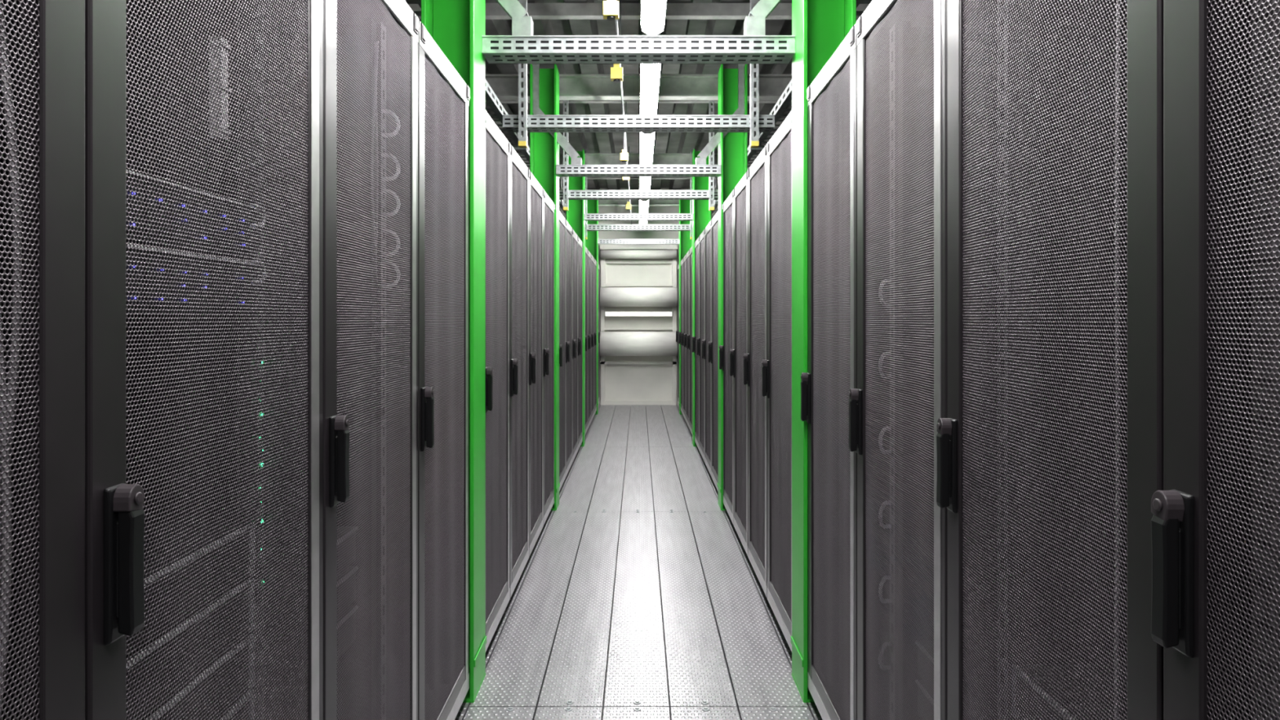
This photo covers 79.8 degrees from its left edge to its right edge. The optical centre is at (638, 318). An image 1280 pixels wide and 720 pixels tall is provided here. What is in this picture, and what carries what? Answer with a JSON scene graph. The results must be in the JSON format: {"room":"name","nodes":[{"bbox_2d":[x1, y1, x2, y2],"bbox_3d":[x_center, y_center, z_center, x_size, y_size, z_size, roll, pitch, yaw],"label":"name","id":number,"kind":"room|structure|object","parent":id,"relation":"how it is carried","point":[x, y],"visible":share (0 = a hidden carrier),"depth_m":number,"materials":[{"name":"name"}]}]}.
{"room":"server room","nodes":[
{"label":"server room","id":0,"kind":"room"},
{"bbox_2d":[419,0,857,189],"bbox_3d":[0.050,-1.970,4.330,4.700,0.160,14.660,0,0,0],"label":"ceiling","id":1,"kind":"structure","parent":0,"point":[594,142],"depth_m":6.00,"materials":[{"name":"metal"}]},
{"bbox_2d":[404,0,566,218],"bbox_3d":[-0.980,-1.554,6.770,0.340,0.668,9.500,0,0,0],"label":"cable tray","id":2,"kind":"object","parent":1,"relation":"hanging from","point":[492,103],"visible":0.06,"depth_m":4.69,"materials":[{"name":"metal"}]},
{"bbox_2d":[495,0,533,35],"bbox_3d":[-0.573,-1.454,2.840,0.355,0.872,0.060,0,0,0],"label":"bracket","id":3,"kind":"object","parent":1,"relation":"attached to","point":[522,24],"visible":0.83,"depth_m":2.82,"materials":[{"name":"grey metal"}]},
{"bbox_2d":[518,0,527,147],"bbox_3d":[-0.592,-1.379,3.915,0.042,1.002,0.046,0,0,0],"label":"post","id":4,"kind":"object","parent":1,"relation":"hanging from","point":[522,141],"visible":0.73,"depth_m":3.90,"materials":[{"name":"metal"}]},
{"bbox_2d":[502,115,774,132],"bbox_3d":[0.000,-1.016,3.997,1.400,0.063,0.126,0,0,0],"label":"cable tray","id":5,"kind":"object","parent":4,"relation":"attached to","point":[535,123],"visible":0.97,"depth_m":3.94,"materials":[{"name":"metal"}]},
{"bbox_2d":[529,63,582,164],"bbox_3d":[-0.573,-1.454,5.300,0.355,0.872,0.060,0,0,0],"label":"bracket","id":6,"kind":"object","parent":1,"relation":"attached to","point":[563,143],"visible":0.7,"depth_m":5.28,"materials":[{"name":"grey metal"}]},
{"bbox_2d":[563,100,568,210],"bbox_3d":[-0.592,-1.379,6.215,0.042,1.002,0.046,0,0,0],"label":"post","id":7,"kind":"object","parent":1,"relation":"hanging from","point":[565,206],"visible":0.62,"depth_m":6.20,"materials":[{"name":"metal"}]},
{"bbox_2d":[559,190,718,199],"bbox_3d":[0.000,-1.016,6.297,1.400,0.063,0.126,0,0,0],"label":"channel","id":8,"kind":"object","parent":7,"relation":"attached to","point":[572,194],"visible":0.81,"depth_m":6.24,"materials":[{"name":"metal"}]},
{"bbox_2d":[583,148,586,239],"bbox_3d":[-0.592,-1.379,8.475,0.042,1.002,0.046,0,0,0],"label":"post","id":9,"kind":"object","parent":1,"relation":"hanging from","point":[584,149],"visible":0.36,"depth_m":8.46,"materials":[{"name":"metal"}]},
{"bbox_2d":[586,224,692,231],"bbox_3d":[0.000,-1.016,8.557,1.400,0.063,0.126,0,0,0],"label":"channel","id":10,"kind":"object","parent":9,"relation":"attached to","point":[589,227],"visible":0.79,"depth_m":8.50,"materials":[{"name":"metal"}]},
{"bbox_2d":[614,0,631,224],"bbox_3d":[-0.105,-1.647,6.650,0.014,0.487,9.500,0,0,0],"label":"conduit","id":11,"kind":"object","parent":1,"relation":"attached to","point":[615,20],"visible":0.39,"depth_m":4.73,"materials":[{"name":"grey metal"}]},
{"bbox_2d":[603,0,618,20],"bbox_3d":[-0.106,-1.188,2.970,0.057,0.075,0.044,0,0,0],"label":"socket","id":12,"kind":"object","parent":11,"relation":"hanging from","point":[611,7],"visible":1,"depth_m":2.95,"materials":[{"name":"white plastic"}]},
{"bbox_2d":[610,31,622,82],"bbox_3d":[-0.107,-1.284,3.750,0.060,0.243,0.044,0,0,0],"label":"socket","id":13,"kind":"object","parent":11,"relation":"hanging from","point":[616,71],"visible":0.79,"depth_m":3.73,"materials":[{"name":"yellow plastic"}]},
{"bbox_2d":[620,132,628,162],"bbox_3d":[-0.107,-1.284,5.670,0.060,0.243,0.044,0,0,0],"label":"socket","id":14,"kind":"object","parent":11,"relation":"hanging from","point":[624,155],"visible":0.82,"depth_m":5.65,"materials":[{"name":"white plastic"}]},
{"bbox_2d":[622,162,629,181],"bbox_3d":[-0.107,-1.284,6.470,0.060,0.243,0.044,0,0,0],"label":"socket","id":15,"kind":"object","parent":11,"relation":"hanging from","point":[625,179],"visible":0.45,"depth_m":6.45,"materials":[{"name":"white plastic"}]},
{"bbox_2d":[626,201,631,210],"bbox_3d":[-0.104,-1.203,8.200,0.052,0.087,0.044,0,0,0],"label":"socket","id":16,"kind":"object","parent":11,"relation":"hanging from","point":[628,206],"visible":0.99,"depth_m":8.18,"materials":[{"name":"yellow plastic"}]},
{"bbox_2d":[493,121,782,128],"bbox_3d":[0.050,-1.847,7.250,4.660,0.075,0.060,0,0,0],"label":"ceiling purlin","id":17,"kind":"structure","parent":1,"relation":"attached to","point":[495,122],"depth_m":7.22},
{"bbox_2d":[408,3,869,19],"bbox_3d":[0.050,-1.847,4.600,4.660,0.075,0.060,0,0,0],"label":"ceiling purlin","id":18,"kind":"structure","parent":1,"relation":"attached to","point":[493,11],"depth_m":4.57,"materials":[{"name":"metal"}]},
{"bbox_2d":[485,100,791,102],"bbox_3d":[0.050,-1.847,6.400,4.660,0.075,0.060,0,0,0],"label":"ceiling purlin","id":19,"kind":"structure","parent":1,"relation":"attached to","point":[501,101],"depth_m":6.38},
{"bbox_2d":[559,177,718,178],"bbox_3d":[0.050,-1.847,9.900,4.660,0.075,0.060,0,0,0],"label":"ceiling purlin","id":20,"kind":"structure","parent":1,"relation":"attached to","point":[559,177],"depth_m":9.87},
{"bbox_2d":[559,189,718,190],"bbox_3d":[0.050,-1.847,11.200,4.660,0.075,0.060,0,0,0],"label":"ceiling purlin","id":21,"kind":"structure","parent":1,"relation":"attached to","point":[559,189],"depth_m":11.17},
{"bbox_2d":[564,200,715,205],"bbox_3d":[0.050,-1.669,10.760,4.660,0.157,0.100,0,0,0],"label":"ceiling beam","id":22,"kind":"structure","parent":1,"relation":"attached to","point":[601,202],"depth_m":10.76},
{"bbox_2d":[639,221,647,224],"bbox_3d":[0.062,-1.625,10.305,0.106,0.731,1.270,0,0,0],"label":"lamp","id":23,"kind":"object","parent":1,"relation":"hanging from","point":[640,222],"visible":0.03,"depth_m":10.11,"materials":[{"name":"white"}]},
{"bbox_2d":[639,200,648,213],"bbox_3d":[0.062,-1.625,8.805,0.106,0.731,1.270,0,0,0],"label":"lamp","id":24,"kind":"object","parent":1,"relation":"hanging from","point":[643,204],"visible":0.34,"depth_m":8.63,"materials":[{"name":"white"}]},
{"bbox_2d":[640,177,650,190],"bbox_3d":[0.062,-1.625,7.305,0.106,0.731,1.270,0,0,0],"label":"lamp","id":25,"kind":"object","parent":1,"relation":"hanging from","point":[645,182],"visible":0.15,"depth_m":7.17,"materials":[{"name":"white"}]},
{"bbox_2d":[640,132,654,164],"bbox_3d":[0.062,-1.625,5.805,0.106,0.731,1.270,0,0,0],"label":"lamp","id":26,"kind":"object","parent":1,"relation":"hanging from","point":[646,139],"visible":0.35,"depth_m":5.67,"materials":[{"name":"white"}]},
{"bbox_2d":[640,33,661,115],"bbox_3d":[0.062,-1.625,4.305,0.106,0.731,1.270,0,0,0],"label":"lamp","id":27,"kind":"object","parent":1,"relation":"hanging from","point":[650,73],"visible":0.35,"depth_m":4.20,"materials":[{"name":"white"}]},
{"bbox_2d":[640,63,661,115],"bbox_3d":[0.062,-1.290,4.305,0.104,0.060,1.170,0,0,0],"label":"diffuser","id":28,"kind":"object","parent":27,"relation":"attached to","point":[650,73],"depth_m":4.21,"materials":[{"name":"white"}]},
{"bbox_2d":[640,0,666,35],"bbox_3d":[0.062,-1.625,2.805,0.106,0.731,1.270,0,0,0],"label":"lamp","id":29,"kind":"object","parent":1,"relation":"hanging from","point":[652,11],"visible":0.93,"depth_m":3.20,"materials":[{"name":"white"}]},
{"bbox_2d":[689,148,693,239],"bbox_3d":[0.592,-1.379,8.475,0.042,1.002,0.046,0,0,0],"label":"post","id":30,"kind":"object","parent":1,"relation":"hanging from","point":[691,149],"visible":0.34,"depth_m":8.46,"materials":[{"name":"metal"}]},
{"bbox_2d":[708,100,714,210],"bbox_3d":[0.592,-1.379,6.215,0.042,1.002,0.046,0,0,0],"label":"post","id":31,"kind":"object","parent":1,"relation":"hanging from","point":[711,206],"visible":0.62,"depth_m":6.20,"materials":[{"name":"metal"}]},
{"bbox_2d":[695,63,747,164],"bbox_3d":[0.573,-1.454,5.300,0.355,0.872,0.060,0,0,0],"label":"bracket","id":32,"kind":"object","parent":1,"relation":"attached to","point":[712,144],"visible":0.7,"depth_m":5.28,"materials":[{"name":"grey metal"}]},
{"bbox_2d":[749,0,759,147],"bbox_3d":[0.592,-1.379,3.915,0.042,1.002,0.046,0,0,0],"label":"post","id":33,"kind":"object","parent":1,"relation":"hanging from","point":[754,141],"visible":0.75,"depth_m":3.90,"materials":[{"name":"metal"}]},
{"bbox_2d":[743,0,782,35],"bbox_3d":[0.573,-1.454,2.840,0.355,0.872,0.060,0,0,0],"label":"bracket","id":34,"kind":"object","parent":1,"relation":"attached to","point":[755,24],"visible":0.83,"depth_m":2.82,"materials":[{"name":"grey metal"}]},
{"bbox_2d":[711,0,872,218],"bbox_3d":[0.980,-1.554,6.770,0.340,0.668,9.500,0,0,0],"label":"cable tray","id":35,"kind":"object","parent":1,"relation":"hanging from","point":[786,101],"visible":0.05,"depth_m":4.68,"materials":[{"name":"metal"}]},
{"bbox_2d":[454,404,822,719],"bbox_3d":[0.000,1.350,4.330,4.600,0.080,14.660,0,0,0],"label":"floor","id":36,"kind":"structure","parent":0,"point":[663,610],"depth_m":3.49,"materials":[{"name":"metal"}]},
{"bbox_2d":[0,0,84,719],"bbox_3d":[-1.060,0.260,0.500,1.030,2.100,0.594,0,0,0],"label":"rack","id":37,"kind":"object","parent":36,"relation":"on","point":[44,667],"visible":1,"depth_m":0.75,"materials":[{"name":"metal"}]},
{"bbox_2d":[0,0,22,719],"bbox_3d":[-0.625,0.160,0.740,0.028,1.701,0.053,0,0,0],"label":"cable bundle","id":38,"kind":"object","parent":37,"relation":"in","point":[1,4],"visible":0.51,"depth_m":0.75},
{"bbox_2d":[84,0,323,719],"bbox_3d":[-1.060,0.260,1.100,1.030,2.100,0.594,0,0,0],"label":"rack","id":39,"kind":"object","parent":36,"relation":"on","point":[162,393],"depth_m":1.08,"materials":[{"name":"metal"}]},
{"bbox_2d":[126,577,255,719],"bbox_3d":[-0.982,0.497,1.100,0.626,0.090,0.470,0,0,0],"label":"server","id":40,"kind":"object","parent":39,"relation":"in","point":[140,647],"visible":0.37,"depth_m":1.13,"materials":[{"name":"metal"}]},
{"bbox_2d":[126,522,255,656],"bbox_3d":[-0.982,0.400,1.100,0.626,0.090,0.470,0,0,0],"label":"server","id":41,"kind":"object","parent":39,"relation":"in","point":[139,635],"visible":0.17,"depth_m":1.18,"materials":[{"name":"metal"}]},
{"bbox_2d":[126,244,266,314],"bbox_3d":[-0.977,-0.055,1.100,0.636,0.094,0.519,0,0,0],"label":"server","id":42,"kind":"object","parent":39,"relation":"in","point":[128,245],"visible":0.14,"depth_m":1.13,"materials":[{"name":"metal"}]},
{"bbox_2d":[126,169,266,258],"bbox_3d":[-0.977,-0.152,1.100,0.636,0.094,0.519,0,0,0],"label":"server","id":43,"kind":"object","parent":39,"relation":"in","point":[130,171],"visible":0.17,"depth_m":1.13,"materials":[{"name":"metal"}]},
{"bbox_2d":[142,633,255,719],"bbox_3d":[-0.982,0.594,1.100,0.626,0.090,0.470,0,0,0],"label":"server","id":44,"kind":"object","parent":39,"relation":"in","point":[246,633],"visible":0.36,"depth_m":1.22,"materials":[{"name":"metal"}]},
{"bbox_2d":[208,36,231,139],"bbox_3d":[-0.673,-0.370,1.230,0.023,0.160,0.024,0,0,0],"label":"wire holder","id":45,"kind":"object","parent":39,"relation":"in","point":[209,37],"visible":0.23,"depth_m":1.22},
{"bbox_2d":[217,688,255,719],"bbox_3d":[-0.982,0.691,1.100,0.626,0.090,0.470,0,0,0],"label":"server","id":46,"kind":"object","parent":39,"relation":"in","point":[247,689],"visible":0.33,"depth_m":1.30,"materials":[{"name":"metal"}]},
{"bbox_2d":[323,0,418,719],"bbox_3d":[-1.060,0.260,1.700,1.030,2.100,0.594,0,0,0],"label":"rack","id":47,"kind":"object","parent":36,"relation":"on","point":[354,352],"visible":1,"depth_m":1.70,"materials":[{"name":"metal"}]},
{"bbox_2d":[337,605,358,657],"bbox_3d":[-1.022,0.767,1.700,0.626,0.085,0.470,0,0,0],"label":"server","id":48,"kind":"object","parent":47,"relation":"in","point":[349,606],"visible":0.06,"depth_m":1.86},
{"bbox_2d":[337,565,358,616],"bbox_3d":[-1.022,0.667,1.700,0.626,0.085,0.470,0,0,0],"label":"server","id":49,"kind":"object","parent":47,"relation":"in","point":[349,566],"visible":0.05,"depth_m":1.86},
{"bbox_2d":[337,526,358,574],"bbox_3d":[-1.022,0.568,1.700,0.626,0.085,0.470,0,0,0],"label":"server","id":50,"kind":"object","parent":47,"relation":"in","point":[338,526],"visible":0.06,"depth_m":1.87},
{"bbox_2d":[371,40,378,281],"bbox_3d":[-0.655,-0.390,1.904,0.016,0.600,0.024,0,0,0],"label":"cable bundle","id":51,"kind":"object","parent":47,"relation":"in","point":[377,41],"visible":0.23,"depth_m":1.90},
{"bbox_2d":[381,24,400,719],"bbox_3d":[-0.624,0.235,1.930,0.039,1.950,0.040,0,0,0],"label":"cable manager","id":52,"kind":"object","parent":47,"relation":"in","point":[383,24],"visible":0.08,"depth_m":1.93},
{"bbox_2d":[417,19,470,719],"bbox_3d":[-1.060,0.260,2.300,1.030,2.100,0.594,0,0,0],"label":"rack","id":53,"kind":"object","parent":36,"relation":"on","point":[443,95],"visible":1,"depth_m":2.28,"materials":[{"name":"metal"}]},
{"bbox_2d":[421,0,486,702],"bbox_3d":[-0.650,-0.215,2.712,0.185,3.050,0.202,0,0,0],"label":"steel column","id":54,"kind":"structure","parent":36,"relation":"on","point":[457,27],"depth_m":2.69,"materials":[{"name":"metal"}]},
{"bbox_2d":[481,35,795,63],"bbox_3d":[0.000,-0.985,2.807,1.124,0.063,0.126,0,0,0],"label":"cable tray","id":55,"kind":"object","parent":54,"relation":"attached to","point":[496,49],"visible":1,"depth_m":2.75,"materials":[{"name":"metal"}]},
{"bbox_2d":[485,110,511,651],"bbox_3d":[-1.060,0.260,3.120,1.030,2.100,0.594,0,0,0],"label":"rack","id":56,"kind":"object","parent":36,"relation":"on","point":[498,148],"visible":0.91,"depth_m":3.11,"materials":[{"name":"metal"}]},
{"bbox_2d":[509,145,529,597],"bbox_3d":[-1.060,0.260,3.720,1.030,2.100,0.594,0,0,0],"label":"rack","id":57,"kind":"object","parent":36,"relation":"on","point":[519,173],"visible":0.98,"depth_m":3.69,"materials":[{"name":"metal"}]},
{"bbox_2d":[528,170,544,556],"bbox_3d":[-1.060,0.260,4.320,1.030,2.100,0.594,0,0,0],"label":"rack","id":58,"kind":"object","parent":36,"relation":"on","point":[536,193],"visible":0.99,"depth_m":4.32,"materials":[{"name":"metal"}]},
{"bbox_2d":[529,64,559,510],"bbox_3d":[-0.650,-0.215,5.330,0.185,3.050,0.202,0,0,0],"label":"steel column","id":59,"kind":"structure","parent":36,"relation":"on","point":[544,148],"depth_m":5.33,"materials":[{"name":"metal"}]},
{"bbox_2d":[555,164,720,177],"bbox_3d":[0.000,-1.018,5.277,1.124,0.063,0.126,0,0,0],"label":"channel","id":60,"kind":"object","parent":59,"relation":"attached to","point":[562,171],"visible":1,"depth_m":5.22,"materials":[{"name":"metal"}]},
{"bbox_2d":[485,74,791,100],"bbox_3d":[0.050,-1.669,5.520,4.660,0.157,0.100,0,0,0],"label":"ceiling beam","id":61,"kind":"structure","parent":59,"relation":"attached to","point":[505,86],"depth_m":5.52,"materials":[{"name":"metal"}]},
{"bbox_2d":[543,190,555,524],"bbox_3d":[-1.060,0.260,4.920,1.030,2.100,0.594,0,0,0],"label":"rack","id":62,"kind":"object","parent":36,"relation":"on","point":[548,206],"visible":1,"depth_m":4.93,"materials":[{"name":"metal"}]},
{"bbox_2d":[559,210,566,491],"bbox_3d":[-1.060,0.260,5.740,1.030,2.100,0.594,0,0,0],"label":"rack","id":63,"kind":"object","parent":36,"relation":"on","point":[562,221],"visible":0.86,"depth_m":5.78,"materials":[{"name":"metal"}]},
{"bbox_2d":[565,221,573,476],"bbox_3d":[-1.060,0.260,6.340,1.030,2.100,0.594,0,0,0],"label":"rack","id":64,"kind":"object","parent":36,"relation":"on","point":[569,230],"visible":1,"depth_m":6.33,"materials":[{"name":"metal"}]},
{"bbox_2d":[572,230,578,462],"bbox_3d":[-1.060,0.260,6.940,1.030,2.100,0.594,0,0,0],"label":"rack","id":65,"kind":"object","parent":36,"relation":"on","point":[575,237],"visible":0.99,"depth_m":6.96,"materials":[{"name":"metal"}]},
{"bbox_2d":[566,149,585,446],"bbox_3d":[-0.650,-0.215,7.950,0.185,3.050,0.202,0,0,0],"label":"steel column","id":66,"kind":"structure","parent":36,"relation":"on","point":[575,215],"depth_m":7.94,"materials":[{"name":"metal"}]},
{"bbox_2d":[583,213,693,221],"bbox_3d":[0.000,-1.048,7.917,1.124,0.063,0.126,0,0,0],"label":"channel","id":67,"kind":"object","parent":66,"relation":"attached to","point":[587,216],"visible":1,"depth_m":7.86,"materials":[{"name":"metal"}]},
{"bbox_2d":[518,153,759,168],"bbox_3d":[0.050,-1.669,8.140,4.660,0.157,0.100,0,0,0],"label":"ceiling beam","id":68,"kind":"structure","parent":66,"relation":"attached to","point":[590,158],"depth_m":8.14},
{"bbox_2d":[577,237,582,449],"bbox_3d":[-1.060,0.260,7.540,1.030,2.100,0.594,0,0,0],"label":"rack","id":69,"kind":"object","parent":36,"relation":"on","point":[580,242],"visible":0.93,"depth_m":7.55,"materials":[{"name":"metal"}]},
{"bbox_2d":[585,246,588,434],"bbox_3d":[-1.060,0.260,8.360,1.030,2.100,0.594,0,0,0],"label":"rack","id":70,"kind":"object","parent":36,"relation":"on","point":[586,249],"visible":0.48,"depth_m":8.52,"materials":[{"name":"metal"}]},
{"bbox_2d":[587,250,591,428],"bbox_3d":[-1.060,0.260,8.960,1.030,2.100,0.594,0,0,0],"label":"rack","id":71,"kind":"object","parent":36,"relation":"on","point":[589,255],"visible":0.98,"depth_m":8.94,"materials":[{"name":"metal"}]},
{"bbox_2d":[585,200,598,414],"bbox_3d":[-0.650,-0.215,10.570,0.185,3.050,0.202,0,0,0],"label":"steel column","id":72,"kind":"structure","parent":36,"relation":"on","point":[591,242],"depth_m":10.56,"materials":[{"name":"metal"}]},
{"bbox_2d":[597,239,679,244],"bbox_3d":[0.000,-1.058,10.537,1.124,0.063,0.126,0,0,0],"label":"channel","id":73,"kind":"object","parent":72,"relation":"attached to","point":[599,241],"visible":1,"depth_m":10.48,"materials":[{"name":"metal"}]},
{"bbox_2d":[591,255,594,422],"bbox_3d":[-1.060,0.260,9.560,1.030,2.100,0.594,0,0,0],"label":"rack","id":74,"kind":"object","parent":36,"relation":"on","point":[592,257],"visible":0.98,"depth_m":9.55,"materials":[{"name":"metal"}]},
{"bbox_2d":[594,258,596,414],"bbox_3d":[-1.060,0.260,10.160,1.030,2.100,0.594,0,0,0],"label":"rack","id":75,"kind":"object","parent":36,"relation":"on","point":[595,261],"visible":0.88,"depth_m":10.30,"materials":[{"name":"metal"}]},
{"bbox_2d":[598,264,599,405],"bbox_3d":[-1.060,0.260,10.976,1.030,2.100,0.594,0,0,0],"label":"rack","id":76,"kind":"object","parent":36,"relation":"on","point":[598,264],"visible":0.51,"depth_m":11.14,"materials":[{"name":"metal"}]},
{"bbox_2d":[675,263,679,405],"bbox_3d":[1.060,0.260,10.976,1.030,2.100,0.594,0,0,0],"label":"rack","id":77,"kind":"object","parent":36,"relation":"on","point":[677,331],"visible":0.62,"depth_m":11.22,"materials":[{"name":"metal"}]},
{"bbox_2d":[678,257,683,414],"bbox_3d":[1.060,0.260,10.160,1.030,2.100,0.594,0,0,0],"label":"rack","id":78,"kind":"object","parent":36,"relation":"on","point":[682,260],"visible":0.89,"depth_m":10.25,"materials":[{"name":"metal"}]},
{"bbox_2d":[680,255,686,422],"bbox_3d":[1.060,0.260,9.560,1.030,2.100,0.594,0,0,0],"label":"rack","id":79,"kind":"object","parent":36,"relation":"on","point":[684,257],"visible":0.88,"depth_m":9.67,"materials":[{"name":"metal"}]},
{"bbox_2d":[678,200,692,414],"bbox_3d":[0.650,-0.215,10.570,0.185,3.050,0.202,0,0,0],"label":"steel column","id":80,"kind":"structure","parent":36,"relation":"on","point":[686,243],"depth_m":10.56,"materials":[{"name":"metal"}]},
{"bbox_2d":[684,250,689,429],"bbox_3d":[1.060,0.260,8.960,1.030,2.100,0.594,0,0,0],"label":"rack","id":81,"kind":"object","parent":36,"relation":"on","point":[687,255],"visible":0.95,"depth_m":9.05,"materials":[{"name":"metal"}]},
{"bbox_2d":[687,246,692,434],"bbox_3d":[1.060,0.260,8.360,1.030,2.100,0.594,0,0,0],"label":"rack","id":82,"kind":"object","parent":36,"relation":"on","point":[689,336],"visible":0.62,"depth_m":8.47,"materials":[{"name":"metal"}]},
{"bbox_2d":[692,237,699,450],"bbox_3d":[1.060,0.260,7.540,1.030,2.100,0.594,0,0,0],"label":"rack","id":83,"kind":"object","parent":36,"relation":"on","point":[696,244],"visible":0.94,"depth_m":7.64,"materials":[{"name":"metal"}]},
{"bbox_2d":[696,229,705,461],"bbox_3d":[1.060,0.260,6.940,1.030,2.100,0.594,0,0,0],"label":"rack","id":84,"kind":"object","parent":36,"relation":"on","point":[701,237],"visible":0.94,"depth_m":6.96,"materials":[{"name":"metal"}]},
{"bbox_2d":[691,149,711,446],"bbox_3d":[0.650,-0.215,7.950,0.185,3.050,0.202,0,0,0],"label":"steel column","id":85,"kind":"structure","parent":36,"relation":"on","point":[701,214],"depth_m":7.94,"materials":[{"name":"metal"}]},
{"bbox_2d":[702,220,711,476],"bbox_3d":[1.060,0.260,6.340,1.030,2.100,0.594,0,0,0],"label":"rack","id":86,"kind":"object","parent":36,"relation":"on","point":[708,230],"visible":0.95,"depth_m":6.40,"materials":[{"name":"metal"}]},
{"bbox_2d":[707,210,718,491],"bbox_3d":[1.060,0.260,5.740,1.030,2.100,0.594,0,0,0],"label":"rack","id":87,"kind":"object","parent":36,"relation":"on","point":[713,349],"visible":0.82,"depth_m":5.79,"materials":[{"name":"metal"}]},
{"bbox_2d":[719,190,733,525],"bbox_3d":[1.060,0.260,4.920,1.030,2.100,0.594,0,0,0],"label":"rack","id":88,"kind":"object","parent":36,"relation":"on","point":[728,205],"visible":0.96,"depth_m":4.99,"materials":[{"name":"metal"}]},
{"bbox_2d":[717,64,747,510],"bbox_3d":[0.650,-0.215,5.330,0.185,3.050,0.202,0,0,0],"label":"steel column","id":89,"kind":"structure","parent":36,"relation":"on","point":[733,148],"depth_m":5.33,"materials":[{"name":"metal"}]},
{"bbox_2d":[729,170,748,555],"bbox_3d":[1.060,0.260,4.320,1.030,2.100,0.594,0,0,0],"label":"rack","id":90,"kind":"object","parent":36,"relation":"on","point":[740,193],"visible":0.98,"depth_m":4.30,"materials":[{"name":"metal"}]},
{"bbox_2d":[743,145,767,598],"bbox_3d":[1.060,0.260,3.720,1.030,2.100,0.594,0,0,0],"label":"rack","id":91,"kind":"object","parent":36,"relation":"on","point":[757,171],"visible":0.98,"depth_m":3.71,"materials":[{"name":"metal"}]},
{"bbox_2d":[761,110,791,651],"bbox_3d":[1.060,0.260,3.120,1.030,2.100,0.594,0,0,0],"label":"rack","id":92,"kind":"object","parent":36,"relation":"on","point":[776,371],"visible":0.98,"depth_m":3.10,"materials":[{"name":"metal"}]},
{"bbox_2d":[791,0,856,702],"bbox_3d":[0.650,-0.215,2.712,0.185,3.050,0.202,0,0,0],"label":"steel column","id":93,"kind":"structure","parent":36,"relation":"on","point":[819,27],"depth_m":2.69,"materials":[{"name":"metal"}]},
{"bbox_2d":[800,22,857,719],"bbox_3d":[1.060,0.260,2.313,1.030,2.100,0.582,0,0,0],"label":"rack","id":94,"kind":"object","parent":36,"relation":"on","point":[832,95],"visible":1,"depth_m":2.31,"materials":[{"name":"metal"}]},
{"bbox_2d":[848,0,947,719],"bbox_3d":[1.060,0.260,1.726,1.030,2.100,0.582,0,0,0],"label":"rack","id":95,"kind":"object","parent":36,"relation":"on","point":[918,114],"visible":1,"depth_m":1.74,"materials":[{"name":"metal"}]},
{"bbox_2d":[878,26,894,719],"bbox_3d":[0.624,0.235,1.940,0.039,1.950,0.040,0,0,0],"label":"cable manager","id":96,"kind":"object","parent":95,"relation":"in","point":[893,26],"visible":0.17,"depth_m":1.94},
{"bbox_2d":[915,680,933,719],"bbox_3d":[1.022,0.968,1.726,0.626,0.085,0.470,0,0,0],"label":"server","id":97,"kind":"object","parent":95,"relation":"in","point":[915,680],"visible":0.14,"depth_m":1.90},
{"bbox_2d":[915,640,933,693],"bbox_3d":[1.022,0.868,1.726,0.626,0.085,0.470,0,0,0],"label":"server","id":98,"kind":"object","parent":95,"relation":"in","point":[922,641],"visible":0.05,"depth_m":1.89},
{"bbox_2d":[936,0,1163,719],"bbox_3d":[1.060,0.260,1.137,1.030,2.100,0.582,0,0,0],"label":"rack","id":99,"kind":"object","parent":36,"relation":"on","point":[1061,408],"visible":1,"depth_m":1.16,"materials":[{"name":"metal"}]},
{"bbox_2d":[997,0,1008,719],"bbox_3d":[0.643,0.235,1.353,0.001,1.950,0.040,0,0,0],"label":"rack rail","id":100,"kind":"object","parent":99,"relation":"in","point":[997,0],"visible":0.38,"depth_m":1.35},
{"bbox_2d":[1011,664,1127,719],"bbox_3d":[0.982,0.665,1.137,0.626,0.090,0.470,0,0,0],"label":"server","id":101,"kind":"object","parent":99,"relation":"in","point":[1012,664],"visible":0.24,"depth_m":1.29,"materials":[{"name":"metal"}]},
{"bbox_2d":[1114,0,1120,719],"bbox_3d":[0.665,-0.040,1.062,0.008,1.300,0.009,0,0,0],"label":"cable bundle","id":102,"kind":"object","parent":99,"relation":"hanging from","point":[1117,0],"visible":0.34,"depth_m":1.06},
{"bbox_2d":[1151,0,1279,719],"bbox_3d":[1.060,0.260,0.543,1.030,2.100,0.594,0,0,0],"label":"rack","id":103,"kind":"object","parent":36,"relation":"on","point":[1202,527],"depth_m":0.78,"materials":[{"name":"metal"}]},
{"bbox_2d":[559,187,718,406],"bbox_3d":[0.050,-0.330,11.680,4.900,3.440,0.240,0,0,0],"label":"wall","id":104,"kind":"structure","parent":0,"point":[630,380],"depth_m":11.68,"materials":[{"name":"paint"}]},
{"bbox_2d":[600,287,677,306],"bbox_3d":[0.000,-0.325,11.465,1.144,0.290,0.240,0,0,0],"label":"air duct","id":105,"kind":"object","parent":104,"relation":"attached to","point":[609,296],"visible":1,"depth_m":11.36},
{"bbox_2d":[600,249,676,258],"bbox_3d":[0.000,-0.970,11.525,1.144,0.130,0.120,0,0,0],"label":"air duct","id":106,"kind":"object","parent":104,"relation":"attached to","point":[605,254],"visible":1,"depth_m":11.47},
{"bbox_2d":[604,311,672,316],"bbox_3d":[0.000,-0.070,11.565,1.020,0.080,0.080,0,0,0],"label":"wall lamp","id":107,"kind":"object","parent":104,"relation":"attached to","point":[607,313],"visible":1,"depth_m":11.53,"materials":[{"name":"white"}]},
{"bbox_2d":[605,311,671,315],"bbox_3d":[0.000,-0.070,11.533,1.000,0.060,0.015,0,0,0],"label":"diffuser","id":108,"kind":"object","parent":107,"relation":"attached to","point":[607,313],"depth_m":11.53,"materials":[{"name":"white"}]},
{"bbox_2d":[600,331,677,355],"bbox_3d":[0.000,0.375,11.435,1.144,0.360,0.300,0,0,0],"label":"air duct","id":109,"kind":"object","parent":104,"relation":"attached to","point":[611,343],"visible":0.86,"depth_m":11.30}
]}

